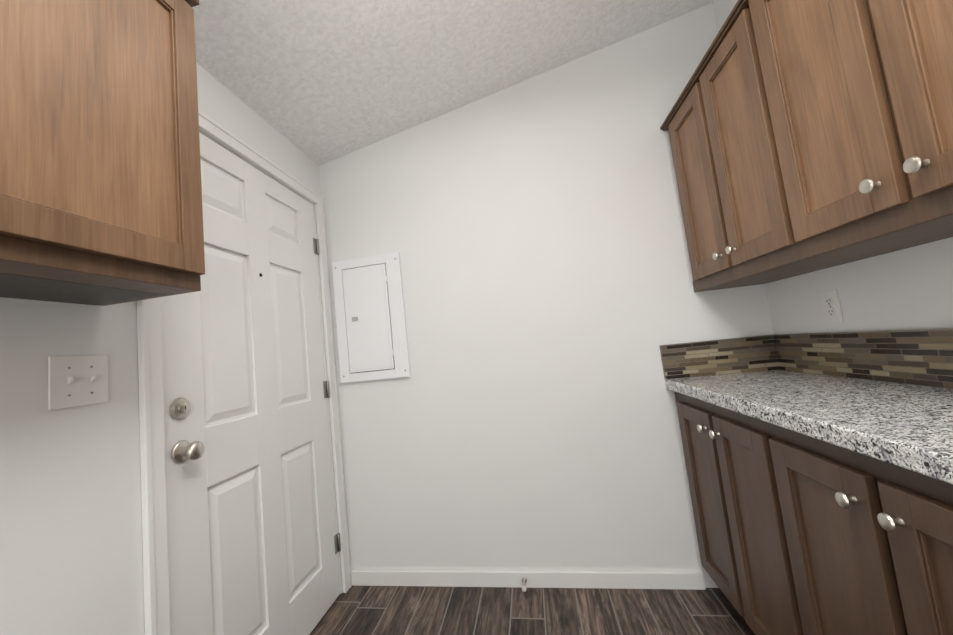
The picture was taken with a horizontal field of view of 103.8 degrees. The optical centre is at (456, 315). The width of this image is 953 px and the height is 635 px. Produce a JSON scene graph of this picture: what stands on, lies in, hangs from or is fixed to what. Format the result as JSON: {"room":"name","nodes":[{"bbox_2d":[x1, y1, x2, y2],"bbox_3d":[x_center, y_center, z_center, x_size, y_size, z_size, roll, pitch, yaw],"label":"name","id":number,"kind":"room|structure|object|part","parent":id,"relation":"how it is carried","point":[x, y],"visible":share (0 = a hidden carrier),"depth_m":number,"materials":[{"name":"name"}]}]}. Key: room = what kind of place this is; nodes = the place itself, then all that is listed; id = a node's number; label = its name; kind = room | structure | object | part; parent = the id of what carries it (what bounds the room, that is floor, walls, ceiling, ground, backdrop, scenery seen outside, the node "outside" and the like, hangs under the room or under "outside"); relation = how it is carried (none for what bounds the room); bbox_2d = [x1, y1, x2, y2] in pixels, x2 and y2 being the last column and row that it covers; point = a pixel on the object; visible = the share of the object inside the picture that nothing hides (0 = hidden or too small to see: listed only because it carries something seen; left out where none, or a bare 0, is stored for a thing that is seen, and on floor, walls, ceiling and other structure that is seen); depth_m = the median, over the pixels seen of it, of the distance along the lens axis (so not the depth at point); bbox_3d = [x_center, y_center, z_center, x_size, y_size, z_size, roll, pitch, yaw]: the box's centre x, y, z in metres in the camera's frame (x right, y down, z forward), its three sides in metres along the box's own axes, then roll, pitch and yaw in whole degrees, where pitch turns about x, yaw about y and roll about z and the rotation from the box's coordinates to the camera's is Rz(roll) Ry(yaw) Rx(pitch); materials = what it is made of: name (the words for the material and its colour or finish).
{"room":"laundry room","nodes":[
{"label":"laundry room","id":0,"kind":"room"},
{"bbox_2d":[0,63,320,634],"bbox_3d":[-1.127,-0.126,0.262,0.120,2.850,3.767,-7,-5,10],"label":"wall","id":1,"kind":"structure","parent":0,"point":[71,551],"depth_m":0.87,"materials":[{"name":"paint"}]},
{"bbox_2d":[48,355,107,409],"bbox_3d":[-0.901,0.157,0.898,0.019,0.120,0.118,-7,-5,10],"label":"switch plate","id":2,"kind":"object","parent":1,"relation":"attached to","point":[74,381],"visible":1,"depth_m":0.89,"materials":[{"name":"plastic"}]},
{"bbox_2d":[0,0,204,305],"bbox_3d":[-0.908,-0.469,0.448,0.318,0.782,1.088,-7,-5,10],"label":"upper cabinet","id":3,"kind":"object","parent":1,"relation":"attached to","point":[100,187],"visible":1,"depth_m":0.71,"materials":[{"name":"brown wood"}]},
{"bbox_2d":[137,110,351,634],"bbox_3d":[-0.798,0.336,1.537,0.185,2.104,1.039,-7,-5,10],"label":"entry door","id":4,"kind":"structure","parent":1,"relation":"in","point":[244,518],"depth_m":1.42,"materials":[{"name":"white wood"}]},
{"bbox_3d":[-0.812,0.347,1.136,0.070,0.195,0.066,-7,-5,10],"label":"knob","id":5,"kind":"part","parent":4,"relation":"part of","materials":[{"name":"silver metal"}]},
{"bbox_3d":[-0.682,0.391,1.964,0.012,1.642,0.039,-7,-5,10],"label":"entry door hinge","id":6,"kind":"part","parent":4,"relation":"part of","materials":[{"name":"silver metal"}]},
{"bbox_2d":[192,0,713,165],"bbox_3d":[-0.126,-1.381,0.221,2.650,0.597,4.147,-7,-5,10],"label":"ceiling","id":7,"kind":"structure","parent":0,"point":[319,82],"depth_m":1.63,"materials":[{"name":"white paint"}]},
{"bbox_2d":[310,585,754,634],"bbox_3d":[0.147,1.202,-0.022,2.750,0.100,4.247,-7,-5,10],"label":"floor","id":8,"kind":"structure","parent":0,"point":[394,610],"depth_m":1.62,"materials":[{"name":"brown wood"}]},
{"bbox_2d":[674,391,777,634],"bbox_3d":[1.189,0.721,1.273,0.464,0.876,0.779,-7,-5,10],"label":"base cabinet","id":9,"kind":"object","parent":8,"relation":"on","point":[730,548],"depth_m":1.33,"materials":[{"name":"brown wood"}]},
{"bbox_2d":[665,370,952,484],"bbox_3d":[0.919,0.184,0.209,0.478,0.045,3.045,-7,-5,10],"label":"countertop","id":10,"kind":"structure","parent":9,"relation":"on","point":[908,426],"depth_m":0.90,"materials":[{"name":"stone"}]},
{"bbox_2d":[738,413,952,634],"bbox_3d":[1.067,0.674,0.643,0.464,0.876,0.798,-7,-5,10],"label":"base cabinet","id":11,"kind":"object","parent":8,"relation":"on","point":[799,534],"depth_m":0.81,"materials":[{"name":"brown wood"}]},
{"bbox_2d":[319,3,773,587],"bbox_3d":[0.351,-0.123,1.960,2.390,2.850,0.120,-7,-5,10],"label":"wall","id":12,"kind":"structure","parent":0,"point":[525,413],"depth_m":1.88,"materials":[{"name":"paint"}]},
{"bbox_2d":[332,252,410,382],"bbox_3d":[-0.470,0.014,2.032,0.395,0.672,0.028,-7,-5,10],"label":"electrical panel","id":13,"kind":"object","parent":12,"relation":"attached to","point":[370,321],"visible":1,"depth_m":2.02,"materials":[{"name":"metal"}]},
{"bbox_2d":[522,578,526,591],"bbox_3d":[0.318,1.266,1.750,0.024,0.023,0.073,-7,-5,10],"label":"door stop","id":14,"kind":"object","parent":12,"relation":"attached to","point":[524,580],"visible":0.96,"depth_m":1.75,"materials":[{"name":"silver metal"}]},
{"bbox_2d":[351,570,705,589],"bbox_3d":[0.266,1.276,1.803,1.700,0.068,0.015,-7,-5,10],"label":"baseboard","id":15,"kind":"structure","parent":12,"relation":"attached to","point":[619,580],"depth_m":1.75,"materials":[{"name":"white wood"}]},
{"bbox_2d":[713,0,952,333],"bbox_3d":[1.089,-0.399,-0.148,0.120,2.850,3.767,-7,-5,10],"label":"wall","id":16,"kind":"structure","parent":0,"point":[910,288],"depth_m":1.17,"materials":[{"name":"paint"}]},
{"bbox_2d":[660,24,857,291],"bbox_3d":[1.132,-0.559,1.382,0.308,0.824,0.772,-7,-5,10],"label":"upper cabinet","id":17,"kind":"object","parent":16,"relation":"attached to","point":[724,232],"depth_m":1.41,"materials":[{"name":"brown wood"}]},
{"bbox_2d":[659,328,952,388],"bbox_3d":[0.909,0.083,0.218,0.477,0.158,3.045,-7,-5,10],"label":"backsplash","id":18,"kind":"structure","parent":16,"relation":"attached to","point":[922,357],"depth_m":1.35,"materials":[{"name":"tile"}]},
{"bbox_2d":[820,289,842,322],"bbox_3d":[1.342,-0.031,1.337,0.008,0.115,0.070,-7,-5,10],"label":"electrical outlet","id":19,"kind":"object","parent":16,"relation":"attached to","point":[831,306],"visible":1,"depth_m":1.33,"materials":[{"name":"plastic"}]},
{"bbox_2d":[724,0,952,271],"bbox_3d":[1.009,-0.606,0.750,0.308,0.824,0.804,-7,-5,10],"label":"upper cabinet","id":20,"kind":"object","parent":16,"relation":"attached to","point":[807,136],"depth_m":0.88,"materials":[{"name":"brown wood"}]}
]}

